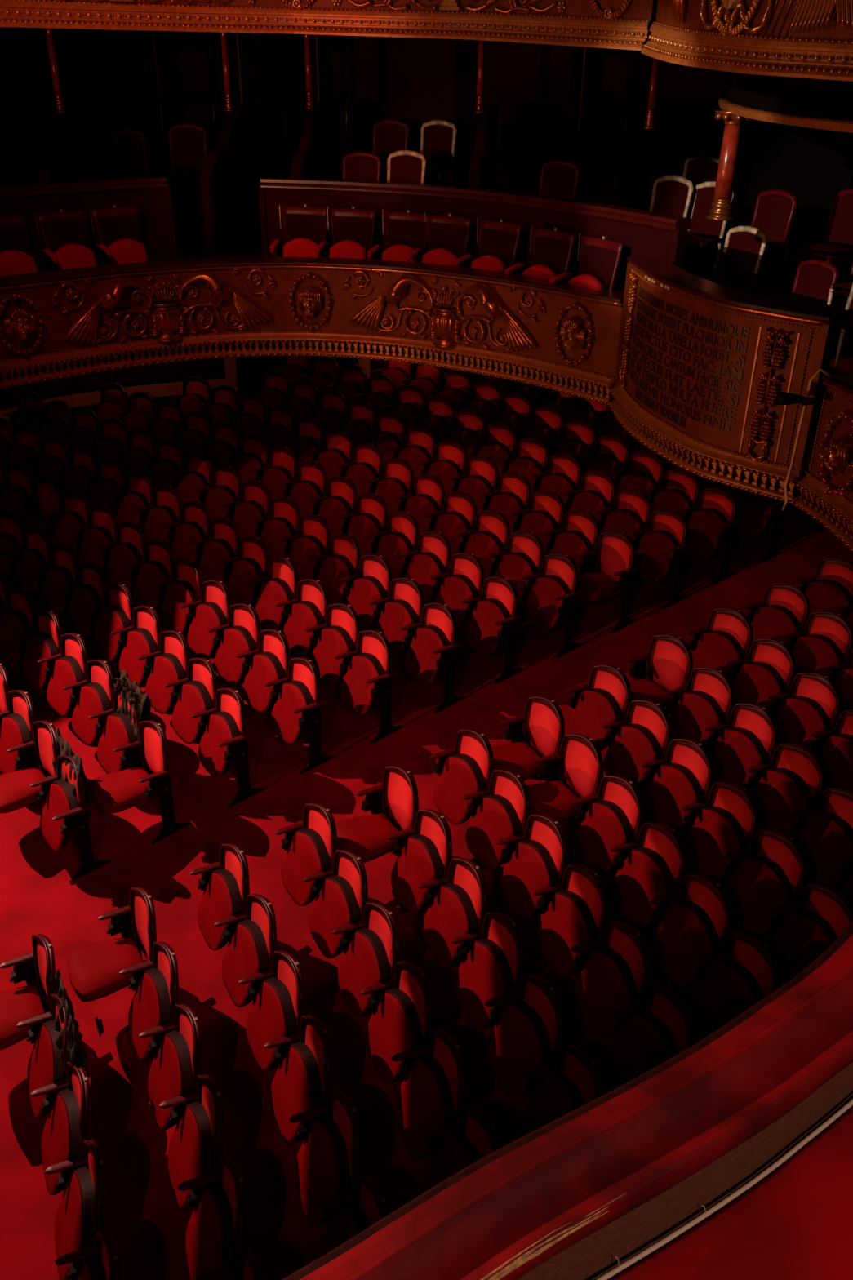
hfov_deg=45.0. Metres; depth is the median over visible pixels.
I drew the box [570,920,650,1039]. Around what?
chair
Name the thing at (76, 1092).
cushion
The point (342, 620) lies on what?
cushion
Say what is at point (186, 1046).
cushion
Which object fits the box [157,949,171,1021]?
cushion
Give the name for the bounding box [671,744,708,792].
cushion
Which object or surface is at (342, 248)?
seat cushion
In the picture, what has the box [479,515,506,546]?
cushion
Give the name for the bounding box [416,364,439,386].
cushion
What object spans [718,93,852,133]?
trim
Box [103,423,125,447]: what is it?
cushion
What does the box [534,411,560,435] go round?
cushion
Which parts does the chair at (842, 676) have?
armrest, frame, seat, seat frame, backrest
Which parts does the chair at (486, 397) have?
frame, armrest, seat, seat frame, backrest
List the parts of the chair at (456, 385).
frame, armrest, seat, seat frame, backrest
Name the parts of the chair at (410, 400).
frame, armrest, seat, seat frame, backrest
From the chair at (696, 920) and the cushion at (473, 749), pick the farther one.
the cushion at (473, 749)
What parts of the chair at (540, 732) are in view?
armrest, frame, seat, backrest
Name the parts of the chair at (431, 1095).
armrest, frame, seat, seat frame, backrest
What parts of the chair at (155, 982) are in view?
armrest, seat, frame, seat frame, backrest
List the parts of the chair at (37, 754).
armrest, seat, frame, backrest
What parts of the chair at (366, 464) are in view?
frame, armrest, seat, seat frame, backrest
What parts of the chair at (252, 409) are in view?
frame, armrest, seat, seat frame, backrest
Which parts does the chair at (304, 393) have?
armrest, seat, seat frame, backrest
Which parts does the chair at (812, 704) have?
armrest, frame, seat, seat frame, backrest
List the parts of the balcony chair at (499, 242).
armrest, frame, backrest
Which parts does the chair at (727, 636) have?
frame, armrest, seat, seat frame, backrest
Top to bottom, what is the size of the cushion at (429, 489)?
0.444 m
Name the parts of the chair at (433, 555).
armrest, frame, seat, seat frame, backrest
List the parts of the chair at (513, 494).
frame, armrest, seat, seat frame, backrest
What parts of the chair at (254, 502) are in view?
frame, armrest, seat, seat frame, backrest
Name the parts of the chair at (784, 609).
armrest, frame, seat, seat frame, backrest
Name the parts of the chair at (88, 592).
armrest, frame, seat, seat frame, backrest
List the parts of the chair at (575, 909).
armrest, frame, seat, seat frame, backrest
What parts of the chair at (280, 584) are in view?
armrest, frame, seat, seat frame, backrest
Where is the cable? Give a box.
[782,368,832,511]
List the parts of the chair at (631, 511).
armrest, frame, seat, seat frame, backrest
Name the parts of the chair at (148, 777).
seat, armrest, frame, backrest, armrest, frame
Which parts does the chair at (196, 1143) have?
armrest, frame, seat, seat frame, backrest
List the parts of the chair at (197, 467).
armrest, frame, seat, seat frame, backrest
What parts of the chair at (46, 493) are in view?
armrest, frame, seat, backrest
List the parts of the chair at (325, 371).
armrest, seat, seat frame, backrest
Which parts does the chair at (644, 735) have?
armrest, frame, seat, seat frame, backrest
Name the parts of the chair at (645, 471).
frame, armrest, seat, seat frame, backrest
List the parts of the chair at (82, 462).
frame, armrest, seat, seat frame, backrest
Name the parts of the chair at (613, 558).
frame, armrest, seat, backrest, frame, armrest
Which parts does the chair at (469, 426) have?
frame, armrest, seat, seat frame, backrest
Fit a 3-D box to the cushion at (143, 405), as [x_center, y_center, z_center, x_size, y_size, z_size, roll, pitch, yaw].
[-3.781,-3.014,13.760,0.403,0.444,0.076,20,35,30]
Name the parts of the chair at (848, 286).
leg, seat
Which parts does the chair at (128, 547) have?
armrest, frame, seat, seat frame, backrest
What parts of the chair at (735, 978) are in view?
frame, armrest, seat, seat frame, backrest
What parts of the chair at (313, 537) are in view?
armrest, frame, seat, seat frame, backrest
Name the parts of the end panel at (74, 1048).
sequin panel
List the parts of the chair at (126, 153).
seat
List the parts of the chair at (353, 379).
armrest, seat, seat frame, backrest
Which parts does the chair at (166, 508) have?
frame, armrest, seat, seat frame, backrest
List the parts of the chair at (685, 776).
frame, armrest, seat, seat frame, backrest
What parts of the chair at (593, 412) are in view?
frame, armrest, seat, seat frame, backrest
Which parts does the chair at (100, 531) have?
armrest, frame, seat, seat frame, backrest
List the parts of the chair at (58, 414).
armrest, frame, seat, seat frame, backrest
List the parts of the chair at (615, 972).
armrest, frame, seat, seat frame, backrest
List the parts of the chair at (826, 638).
armrest, frame, seat, seat frame, backrest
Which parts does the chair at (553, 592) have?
armrest, frame, seat, seat frame, backrest, frame, armrest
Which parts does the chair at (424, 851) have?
armrest, frame, seat, seat frame, backrest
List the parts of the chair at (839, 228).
leg, seat, leg, frame, leg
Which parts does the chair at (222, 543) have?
frame, armrest, seat, seat frame, backrest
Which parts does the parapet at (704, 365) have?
foot moulding, moulding, foot moulding, bead moulding, moulding, bead moulding, moulding, handrail, bead moulding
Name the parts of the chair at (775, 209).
seat, frame, leg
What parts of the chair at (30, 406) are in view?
armrest, frame, seat, seat frame, backrest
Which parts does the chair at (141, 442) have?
frame, armrest, seat, seat frame, backrest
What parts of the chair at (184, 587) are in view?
frame, armrest, seat, seat frame, backrest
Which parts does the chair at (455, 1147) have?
armrest, frame, seat, seat frame, backrest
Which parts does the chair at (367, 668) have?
armrest, frame, seat, seat frame, backrest, armrest, frame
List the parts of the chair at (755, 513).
armrest, frame, seat, seat frame, frame, armrest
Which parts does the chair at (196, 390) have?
armrest, seat, seat frame, backrest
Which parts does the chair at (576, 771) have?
armrest, frame, seat, backrest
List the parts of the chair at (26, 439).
frame, armrest, seat, seat frame, backrest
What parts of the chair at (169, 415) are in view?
armrest, frame, seat, seat frame, backrest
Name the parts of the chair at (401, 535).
armrest, frame, seat, seat frame, backrest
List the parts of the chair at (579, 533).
armrest, frame, seat, seat frame, backrest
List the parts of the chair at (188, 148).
leg, seat, frame, leg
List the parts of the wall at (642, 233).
post, post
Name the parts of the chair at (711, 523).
frame, armrest, seat, seat frame, backrest, frame, armrest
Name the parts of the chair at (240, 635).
armrest, frame, seat, seat frame, backrest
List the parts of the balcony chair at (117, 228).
frame, armrest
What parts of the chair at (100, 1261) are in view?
frame, seat, armrest, seat frame, backrest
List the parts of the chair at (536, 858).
armrest, frame, seat, seat frame, backrest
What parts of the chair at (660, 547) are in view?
frame, armrest, seat, seat frame, backrest, frame, armrest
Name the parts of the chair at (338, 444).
frame, armrest, seat, seat frame, backrest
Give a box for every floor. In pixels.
[0,397,852,1279]
[173,219,852,356]
[613,355,852,475]
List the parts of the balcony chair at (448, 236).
armrest, frame, backrest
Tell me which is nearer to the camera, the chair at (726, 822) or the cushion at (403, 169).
the chair at (726, 822)
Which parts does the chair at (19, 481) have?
armrest, seat, seat frame, backrest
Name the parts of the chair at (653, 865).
frame, armrest, seat, seat frame, backrest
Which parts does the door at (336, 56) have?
panel, panel, handle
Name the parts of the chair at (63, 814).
armrest, frame, seat, seat frame, backrest, armrest, frame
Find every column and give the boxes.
[44,28,66,113]
[219,32,234,111]
[303,34,315,109]
[474,40,484,113]
[643,57,659,129]
[706,110,751,220]
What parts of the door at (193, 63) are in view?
panel, panel, panel, handle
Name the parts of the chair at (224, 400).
armrest, frame, seat, seat frame, backrest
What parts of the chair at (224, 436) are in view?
frame, armrest, seat, seat frame, backrest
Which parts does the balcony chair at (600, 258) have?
armrest, frame, backrest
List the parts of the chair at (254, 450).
armrest, frame, seat, seat frame, backrest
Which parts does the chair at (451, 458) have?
frame, armrest, seat, seat frame, backrest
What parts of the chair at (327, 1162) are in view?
armrest, frame, seat, seat frame, backrest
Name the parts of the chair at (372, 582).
armrest, frame, seat, seat frame, backrest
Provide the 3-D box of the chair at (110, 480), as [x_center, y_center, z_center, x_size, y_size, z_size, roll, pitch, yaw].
[-3.834,-1.688,12.419,0.561,0.962,0.419,23,37,33]
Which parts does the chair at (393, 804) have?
seat, armrest, frame, backrest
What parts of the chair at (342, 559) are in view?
frame, armrest, seat, seat frame, backrest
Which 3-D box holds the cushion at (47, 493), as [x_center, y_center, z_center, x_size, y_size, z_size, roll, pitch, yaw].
[-4.424,-1.604,12.083,0.403,0.444,0.076,22,36,32]
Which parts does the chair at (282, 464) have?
frame, armrest, seat, seat frame, backrest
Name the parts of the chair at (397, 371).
armrest, seat, seat frame, backrest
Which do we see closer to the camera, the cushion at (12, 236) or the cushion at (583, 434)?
the cushion at (12, 236)
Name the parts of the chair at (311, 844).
armrest, frame, seat, seat frame, backrest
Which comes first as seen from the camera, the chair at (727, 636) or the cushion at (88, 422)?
the chair at (727, 636)
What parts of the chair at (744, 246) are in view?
seat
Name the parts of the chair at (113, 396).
armrest, frame, seat, seat frame, backrest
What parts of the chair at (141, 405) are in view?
armrest, frame, seat, seat frame, backrest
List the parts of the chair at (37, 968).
armrest, seat, frame, backrest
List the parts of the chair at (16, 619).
armrest, seat, seat frame, backrest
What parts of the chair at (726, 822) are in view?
armrest, frame, seat, seat frame, backrest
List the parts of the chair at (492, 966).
armrest, frame, seat, seat frame, backrest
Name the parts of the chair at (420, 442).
armrest, frame, seat, seat frame, backrest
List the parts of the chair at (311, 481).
frame, armrest, seat, seat frame, backrest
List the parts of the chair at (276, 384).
armrest, seat, seat frame, backrest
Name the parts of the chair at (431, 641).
armrest, frame, seat, seat frame, backrest, armrest, frame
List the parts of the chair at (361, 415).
frame, armrest, seat, seat frame, backrest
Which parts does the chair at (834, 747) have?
frame, armrest, seat, seat frame, backrest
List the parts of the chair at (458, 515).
armrest, frame, seat, seat frame, backrest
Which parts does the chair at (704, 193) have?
seat, frame, leg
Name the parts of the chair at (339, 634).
armrest, frame, seat, seat frame, backrest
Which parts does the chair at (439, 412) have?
frame, armrest, seat, seat frame, backrest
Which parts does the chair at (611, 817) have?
frame, armrest, seat, seat frame, backrest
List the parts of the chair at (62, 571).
armrest, frame, seat, seat frame, backrest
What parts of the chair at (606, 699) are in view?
armrest, frame, seat, seat frame, backrest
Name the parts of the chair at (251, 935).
armrest, frame, seat, seat frame, backrest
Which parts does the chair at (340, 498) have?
frame, armrest, seat, seat frame, backrest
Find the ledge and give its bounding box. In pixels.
[281,921,852,1279]
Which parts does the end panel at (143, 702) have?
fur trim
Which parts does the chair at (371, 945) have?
armrest, frame, seat, seat frame, backrest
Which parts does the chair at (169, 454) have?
armrest, frame, seat, seat frame, backrest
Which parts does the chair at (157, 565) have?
frame, armrest, seat, seat frame, backrest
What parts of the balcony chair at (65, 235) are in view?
frame, armrest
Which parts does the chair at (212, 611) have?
armrest, frame, seat, seat frame, backrest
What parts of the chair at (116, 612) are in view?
armrest, frame, seat, seat frame, backrest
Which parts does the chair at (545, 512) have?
armrest, frame, seat, seat frame, backrest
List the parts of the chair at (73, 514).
armrest, frame, seat, seat frame, backrest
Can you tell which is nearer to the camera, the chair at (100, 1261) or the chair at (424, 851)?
the chair at (100, 1261)
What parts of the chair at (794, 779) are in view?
armrest, frame, seat, seat frame, backrest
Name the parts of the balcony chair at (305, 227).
armrest, frame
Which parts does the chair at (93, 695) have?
armrest, frame, seat, seat frame, backrest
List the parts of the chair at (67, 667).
armrest, frame, seat, seat frame, backrest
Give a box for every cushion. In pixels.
[0,223,27,253]
[0,248,37,275]
[0,423,11,445]
[0,467,3,485]
[0,518,21,547]
[0,581,5,608]
[0,674,6,711]
[8,471,31,497]
[10,594,31,630]
[12,696,31,741]
[17,431,39,455]
[21,397,42,418]
[26,533,48,564]
[36,941,47,995]
[37,483,58,519]
[37,615,58,653]
[37,727,55,775]
[41,217,88,268]
[44,441,66,466]
[48,404,70,427]
[53,243,97,270]
[54,550,75,583]
[55,1000,63,1030]
[62,761,79,807]
[64,497,86,524]
[65,639,84,679]
[71,1070,80,1109]
[72,452,94,478]
[76,413,97,437]
[82,568,102,604]
[88,1148,95,1190]
[91,665,111,708]
[93,511,114,540]
[96,213,139,262]
[101,464,122,491]
[101,1240,108,1279]
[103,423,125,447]
[104,388,125,409]
[106,237,148,264]
[109,133,144,173]
[109,589,130,626]
[117,694,136,726]
[120,528,142,559]
[128,477,150,504]
[132,396,153,419]
[132,434,152,457]
[134,893,149,960]
[137,612,157,650]
[143,726,163,773]
[149,545,170,578]
[156,491,178,520]
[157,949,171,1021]
[160,406,180,428]
[160,445,181,471]
[164,636,186,677]
[171,128,204,168]
[177,564,198,599]
[179,1011,193,1091]
[185,506,207,535]
[186,381,208,403]
[187,416,208,439]
[187,457,208,483]
[192,663,213,707]
[201,1083,214,1169]
[206,586,226,623]
[214,390,235,412]
[214,524,235,556]
[215,426,236,451]
[216,471,238,497]
[221,693,241,735]
[222,1164,235,1259]
[225,849,243,912]
[234,609,256,648]
[242,400,263,422]
[243,439,265,464]
[243,542,264,576]
[243,1261,254,1279]
[244,486,266,515]
[251,900,270,969]
[263,635,285,677]
[266,375,287,396]
[270,410,292,433]
[272,452,293,479]
[272,562,294,598]
[273,502,296,530]
[277,958,297,1033]
[283,236,320,257]
[284,213,324,257]
[287,355,308,371]
[293,384,315,407]
[293,663,315,702]
[298,422,320,446]
[301,466,323,493]
[302,520,326,552]
[302,585,324,623]
[305,1022,324,1106]
[308,809,331,868]
[315,360,336,381]
[322,395,343,418]
[327,435,349,461]
[328,239,367,258]
[330,481,353,511]
[331,609,355,649]
[332,215,372,258]
[332,1097,351,1188]
[333,539,355,574]
[337,856,361,920]
[342,369,364,390]
[345,156,377,181]
[351,406,373,430]
[356,448,379,475]
[359,1183,380,1225]
[360,498,383,528]
[361,635,386,674]
[363,560,387,597]
[368,909,392,979]
[370,379,392,400]
[375,124,404,163]
[379,417,402,442]
[382,243,417,262]
[386,218,426,248]
[386,463,409,491]
[387,772,413,830]
[388,360,410,376]
[390,155,422,184]
[391,516,414,547]
[394,583,419,621]
[399,390,422,413]
[399,968,425,1044]
[408,431,432,457]
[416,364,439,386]
[416,480,440,507]
[420,815,446,876]
[421,247,459,266]
[422,124,453,164]
[422,537,446,568]
[426,608,452,644]
[428,222,467,266]
[428,401,451,425]
[432,1036,457,1119]
[438,445,463,471]
[444,374,468,397]
[447,497,472,525]
[453,558,479,591]
[453,864,480,930]
[457,414,482,438]
[460,735,488,789]
[464,1114,493,1158]
[469,461,494,487]
[471,253,507,271]
[474,386,498,408]
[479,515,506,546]
[480,227,516,268]
[486,582,513,617]
[488,428,513,453]
[488,919,517,986]
[494,775,524,826]
[499,126,531,166]
[501,477,527,505]
[504,398,528,421]
[511,537,539,568]
[519,442,545,468]
[520,382,543,393]
[522,263,559,279]
[523,981,556,1053]
[528,702,559,755]
[530,821,562,876]
[533,235,570,279]
[533,495,560,524]
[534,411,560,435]
[542,165,575,199]
[546,559,573,592]
[550,390,574,404]
[551,458,577,485]
[562,1052,596,1104]
[564,739,598,797]
[566,425,592,450]
[567,515,595,546]
[568,273,605,290]
[568,871,601,931]
[580,244,617,288]
[580,398,606,418]
[584,475,612,504]
[594,671,626,713]
[599,440,626,466]
[600,537,631,581]
[604,781,638,834]
[608,928,644,995]
[612,413,618,422]
[617,494,647,524]
[631,456,660,484]
[631,706,666,751]
[644,828,680,884]
[649,992,688,1053]
[652,640,688,690]
[653,181,688,217]
[653,515,684,545]
[666,474,696,502]
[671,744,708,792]
[682,236,699,274]
[685,159,718,202]
[685,880,726,942]
[689,187,723,235]
[693,673,728,715]
[702,493,733,523]
[712,613,748,651]
[713,787,753,840]
[720,231,762,282]
[730,939,774,997]
[734,709,773,755]
[753,644,791,684]
[754,195,791,244]
[757,835,800,892]
[768,588,804,623]
[777,749,819,797]
[795,265,833,299]
[795,678,835,721]
[805,889,850,937]
[809,617,848,655]
[820,563,852,598]
[824,793,852,828]
[826,195,852,244]
[841,715,852,735]
[849,297,852,309]
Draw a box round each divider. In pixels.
[199,100,285,253]
[288,101,342,179]
[467,104,499,190]
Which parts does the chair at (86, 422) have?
frame, armrest, seat, seat frame, backrest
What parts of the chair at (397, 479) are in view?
frame, armrest, seat, seat frame, backrest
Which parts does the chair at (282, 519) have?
armrest, frame, seat, seat frame, backrest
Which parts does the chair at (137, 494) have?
frame, armrest, seat, seat frame, backrest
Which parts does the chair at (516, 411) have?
frame, armrest, seat, seat frame, backrest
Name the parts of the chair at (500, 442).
frame, armrest, seat, seat frame, backrest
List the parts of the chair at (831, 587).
frame, armrest, seat, seat frame, backrest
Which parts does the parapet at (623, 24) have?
moulding, dart moulding, bead moulding, rope moulding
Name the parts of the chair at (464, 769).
armrest, frame, seat, seat frame, backrest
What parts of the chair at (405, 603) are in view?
armrest, frame, seat, seat frame, backrest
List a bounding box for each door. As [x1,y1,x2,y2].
[168,40,221,214]
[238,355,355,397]
[322,42,353,171]
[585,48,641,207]
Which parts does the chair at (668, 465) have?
seat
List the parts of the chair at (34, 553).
armrest, frame, seat, seat frame, backrest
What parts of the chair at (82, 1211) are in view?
armrest, seat, seat frame, frame, backrest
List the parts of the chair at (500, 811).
armrest, frame, seat, seat frame, backrest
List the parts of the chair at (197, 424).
frame, armrest, seat, seat frame, backrest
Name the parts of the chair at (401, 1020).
armrest, frame, seat, seat frame, backrest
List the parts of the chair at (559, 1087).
armrest, frame, seat, seat frame, backrest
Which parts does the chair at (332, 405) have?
frame, armrest, seat, seat frame, backrest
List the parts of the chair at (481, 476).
frame, armrest, seat, seat frame, backrest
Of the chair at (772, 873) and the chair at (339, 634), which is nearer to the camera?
the chair at (772, 873)
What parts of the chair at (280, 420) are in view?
frame, armrest, seat, seat frame, backrest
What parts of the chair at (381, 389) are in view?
armrest, seat, seat frame, backrest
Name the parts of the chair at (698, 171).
frame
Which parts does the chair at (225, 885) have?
armrest, frame, seat, seat frame, backrest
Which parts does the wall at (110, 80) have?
wall panel, wall panel, wall panel, wall panel, wall panel, wall panel, wall panel, wall panel, wall panel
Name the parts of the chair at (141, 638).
armrest, frame, seat, seat frame, backrest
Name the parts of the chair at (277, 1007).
armrest, frame, seat, seat frame, backrest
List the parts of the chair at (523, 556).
frame, armrest, seat, seat frame, backrest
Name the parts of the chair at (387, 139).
seat, frame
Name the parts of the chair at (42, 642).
armrest, frame, seat, seat frame, backrest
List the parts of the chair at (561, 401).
frame, armrest, seat, seat frame, backrest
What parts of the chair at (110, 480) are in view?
armrest, frame, seat, seat frame, backrest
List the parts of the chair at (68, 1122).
armrest, seat, seat frame, frame, backrest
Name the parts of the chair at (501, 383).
armrest, seat, seat frame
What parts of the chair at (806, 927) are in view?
armrest, frame, seat, seat frame, backrest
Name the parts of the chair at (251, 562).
armrest, frame, seat, seat frame, backrest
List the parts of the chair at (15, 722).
armrest, seat, seat frame, backrest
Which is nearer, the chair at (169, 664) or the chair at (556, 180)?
the chair at (169, 664)
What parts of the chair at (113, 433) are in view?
frame, armrest, seat, seat frame, backrest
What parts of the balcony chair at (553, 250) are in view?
armrest, frame, backrest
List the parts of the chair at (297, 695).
armrest, frame, seat, seat frame, backrest, armrest, frame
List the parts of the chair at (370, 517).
armrest, frame, seat, seat frame, backrest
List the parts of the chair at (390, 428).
frame, armrest, seat, seat frame, backrest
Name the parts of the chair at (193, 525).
armrest, frame, seat, seat frame, backrest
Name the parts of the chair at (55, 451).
armrest, frame, seat, seat frame, backrest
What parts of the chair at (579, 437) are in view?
frame, armrest, seat, seat frame, backrest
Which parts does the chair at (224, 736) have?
armrest, frame, seat, seat frame, backrest, armrest, frame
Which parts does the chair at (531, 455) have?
frame, armrest, seat, seat frame, backrest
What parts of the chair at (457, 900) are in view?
armrest, frame, seat, seat frame, backrest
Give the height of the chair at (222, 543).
0.962 m
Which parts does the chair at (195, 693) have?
armrest, frame, seat, seat frame, backrest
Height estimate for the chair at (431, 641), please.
0.964 m
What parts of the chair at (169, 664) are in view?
armrest, frame, seat, seat frame, backrest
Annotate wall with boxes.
[0,26,852,503]
[0,176,177,271]
[257,177,692,291]
[724,71,852,121]
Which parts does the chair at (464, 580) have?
armrest, frame, seat, seat frame, backrest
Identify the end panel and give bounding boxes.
[52,726,91,820]
[53,968,104,1120]
[113,670,151,747]
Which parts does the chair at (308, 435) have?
frame, armrest, seat, seat frame, backrest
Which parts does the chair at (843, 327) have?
leg, seat, frame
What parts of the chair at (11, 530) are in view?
seat, seat frame, backrest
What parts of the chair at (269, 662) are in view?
armrest, frame, seat, seat frame, backrest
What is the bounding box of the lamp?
[777,391,822,405]
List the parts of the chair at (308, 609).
armrest, frame, seat, seat frame, backrest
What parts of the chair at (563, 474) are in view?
frame, armrest, seat, seat frame, backrest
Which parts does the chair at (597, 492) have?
frame, armrest, seat, seat frame, backrest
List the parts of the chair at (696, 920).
frame, armrest, seat, seat frame, backrest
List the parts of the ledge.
panel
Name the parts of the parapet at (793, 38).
moulding, bead moulding, dart moulding, rope moulding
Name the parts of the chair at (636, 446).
armrest, frame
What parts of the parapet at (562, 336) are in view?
foot moulding, moulding, foot moulding, bead moulding, moulding, bead moulding, moulding, handrail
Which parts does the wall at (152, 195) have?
post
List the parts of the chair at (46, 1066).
armrest, seat, frame, seat frame, backrest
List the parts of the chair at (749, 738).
armrest, frame, seat, seat frame, backrest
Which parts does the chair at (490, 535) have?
armrest, frame, seat, seat frame, backrest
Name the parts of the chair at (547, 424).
frame, armrest, seat, seat frame, backrest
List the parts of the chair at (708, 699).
armrest, frame, seat, seat frame, backrest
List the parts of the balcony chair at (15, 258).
backrest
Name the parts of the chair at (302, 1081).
armrest, frame, seat, seat frame, backrest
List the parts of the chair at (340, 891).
armrest, frame, seat, seat frame, backrest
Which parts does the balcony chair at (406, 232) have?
armrest, frame, backrest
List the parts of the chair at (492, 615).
armrest, frame, seat, seat frame, backrest, frame, armrest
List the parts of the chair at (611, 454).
frame, armrest, seat, seat frame, backrest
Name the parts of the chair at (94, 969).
seat, armrest, frame, backrest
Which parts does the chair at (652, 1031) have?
armrest, frame, seat, seat frame, backrest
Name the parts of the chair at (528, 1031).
armrest, frame, seat, seat frame, backrest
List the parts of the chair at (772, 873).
armrest, frame, seat, seat frame, backrest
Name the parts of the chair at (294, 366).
armrest, seat, seat frame, backrest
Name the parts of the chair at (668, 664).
armrest, frame, seat, backrest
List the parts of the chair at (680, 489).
armrest, frame, seat, seat frame, backrest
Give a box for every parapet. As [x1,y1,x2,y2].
[0,0,657,50]
[0,257,624,404]
[608,256,849,503]
[640,0,852,81]
[792,373,852,551]
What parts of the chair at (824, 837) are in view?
armrest, frame, seat, backrest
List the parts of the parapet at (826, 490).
bead moulding, foot moulding, foot moulding, moulding, moulding, bead moulding, handrail, moulding, bead moulding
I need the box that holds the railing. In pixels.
[595,1098,852,1279]
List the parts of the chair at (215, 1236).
armrest, seat, frame, seat frame, backrest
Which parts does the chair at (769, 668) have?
armrest, frame, seat, seat frame, backrest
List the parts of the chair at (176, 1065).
armrest, frame, seat, seat frame, backrest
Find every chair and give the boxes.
[0,215,37,275]
[0,426,41,480]
[0,465,33,519]
[0,512,23,582]
[0,587,35,668]
[0,662,10,711]
[0,689,35,773]
[0,720,60,813]
[0,933,55,1050]
[3,391,44,430]
[3,527,50,599]
[11,609,62,691]
[15,477,61,533]
[15,993,75,1118]
[25,435,69,492]
[29,755,111,883]
[30,400,72,439]
[30,544,78,617]
[30,1061,94,1195]
[34,208,97,271]
[37,633,88,716]
[43,491,89,556]
[44,1138,111,1279]
[53,446,97,503]
[54,1229,119,1279]
[57,408,100,450]
[57,563,106,639]
[62,659,115,745]
[66,887,156,1001]
[70,506,117,573]
[80,458,124,515]
[84,417,128,462]
[84,582,133,662]
[86,382,128,422]
[88,689,142,773]
[88,720,191,844]
[89,204,148,265]
[97,521,146,591]
[105,128,147,178]
[107,471,153,530]
[111,605,161,685]
[112,428,155,475]
[114,391,155,432]
[119,941,179,1060]
[124,539,173,611]
[135,485,182,546]
[137,630,190,714]
[138,1003,202,1130]
[139,440,184,488]
[141,400,183,444]
[152,558,202,633]
[159,1074,223,1210]
[163,501,210,564]
[164,123,207,213]
[164,657,217,744]
[167,452,213,503]
[168,410,212,455]
[169,376,211,416]
[177,1155,245,1279]
[180,580,231,657]
[190,843,249,951]
[191,518,239,584]
[191,688,265,808]
[195,422,239,468]
[195,466,241,520]
[196,385,239,426]
[208,603,261,684]
[214,893,276,1007]
[218,536,269,606]
[222,480,271,538]
[223,433,269,483]
[224,395,266,437]
[235,629,290,712]
[238,950,305,1071]
[247,556,298,630]
[248,369,290,408]
[251,405,295,450]
[251,496,300,559]
[252,446,297,499]
[264,657,335,773]
[264,1014,332,1144]
[269,204,328,257]
[271,355,311,385]
[275,803,337,906]
[276,379,319,421]
[276,578,328,657]
[280,417,324,464]
[280,461,327,516]
[280,514,330,581]
[288,1088,360,1227]
[297,355,339,394]
[302,849,368,958]
[304,389,347,434]
[305,603,360,684]
[307,429,353,479]
[309,475,357,536]
[310,533,360,604]
[313,1173,389,1257]
[315,206,376,259]
[325,364,368,404]
[332,400,376,448]
[332,902,399,1017]
[334,630,403,743]
[335,765,418,862]
[337,443,383,496]
[338,493,387,556]
[338,554,392,631]
[342,151,382,182]
[353,374,396,417]
[360,413,406,462]
[360,960,432,1084]
[365,457,413,515]
[367,208,430,262]
[368,511,419,579]
[369,577,424,656]
[372,119,409,174]
[372,360,413,388]
[382,385,426,429]
[386,150,426,184]
[386,808,452,913]
[389,426,436,477]
[391,1028,466,1159]
[395,473,444,533]
[398,531,451,604]
[400,363,442,399]
[400,602,465,713]
[406,212,472,266]
[410,396,455,443]
[418,857,487,967]
[419,120,457,186]
[419,440,467,495]
[421,1105,501,1191]
[426,491,477,555]
[428,369,472,413]
[429,552,484,628]
[430,729,493,824]
[440,408,486,458]
[449,455,498,512]
[451,911,524,1028]
[453,217,522,273]
[457,381,502,426]
[457,510,510,580]
[462,576,524,684]
[462,769,530,869]
[469,422,517,477]
[474,374,515,398]
[480,471,531,533]
[484,973,564,1098]
[486,392,533,440]
[488,530,544,604]
[491,696,564,781]
[497,814,568,919]
[500,437,549,493]
[503,381,546,409]
[504,225,576,280]
[511,489,564,557]
[516,405,564,457]
[520,1044,604,1135]
[521,553,582,657]
[526,733,604,823]
[531,453,582,514]
[533,388,577,419]
[533,864,608,975]
[537,160,580,199]
[544,509,599,574]
[547,419,596,474]
[548,233,624,290]
[563,396,610,439]
[564,470,616,530]
[566,664,631,751]
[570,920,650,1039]
[572,775,644,876]
[576,530,639,633]
[579,434,630,481]
[595,410,634,447]
[596,488,652,541]
[602,699,671,790]
[609,822,687,928]
[609,984,696,1086]
[612,450,664,499]
[626,437,664,461]
[626,634,693,708]
[631,508,691,608]
[640,738,714,833]
[645,468,700,517]
[648,175,694,217]
[648,873,733,986]
[659,455,697,477]
[665,666,734,750]
[680,487,740,585]
[681,781,759,882]
[682,153,719,250]
[682,230,705,275]
[687,181,734,278]
[687,608,753,680]
[691,932,782,1036]
[705,702,778,790]
[711,226,768,293]
[721,189,797,283]
[724,829,807,937]
[726,638,795,710]
[729,488,788,563]
[744,582,810,644]
[747,742,826,836]
[768,671,841,748]
[768,883,852,984]
[784,611,852,677]
[790,189,852,283]
[791,259,839,300]
[791,786,852,888]
[796,557,852,616]
[811,709,852,792]
[826,282,852,304]
[826,648,852,715]
[832,284,852,374]
[838,604,852,628]
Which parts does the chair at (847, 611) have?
armrest, frame, seat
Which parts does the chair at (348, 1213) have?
armrest, seat, frame, seat frame, backrest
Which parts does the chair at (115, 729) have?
armrest, frame, seat, seat frame, backrest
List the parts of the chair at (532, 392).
frame, armrest, seat, seat frame, backrest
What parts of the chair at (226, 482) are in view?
frame, armrest, seat, seat frame, backrest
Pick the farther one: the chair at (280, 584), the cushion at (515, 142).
the cushion at (515, 142)
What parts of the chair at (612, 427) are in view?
frame, armrest, backrest, seat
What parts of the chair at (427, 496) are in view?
frame, armrest, seat, seat frame, backrest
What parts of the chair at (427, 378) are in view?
armrest, seat, seat frame, backrest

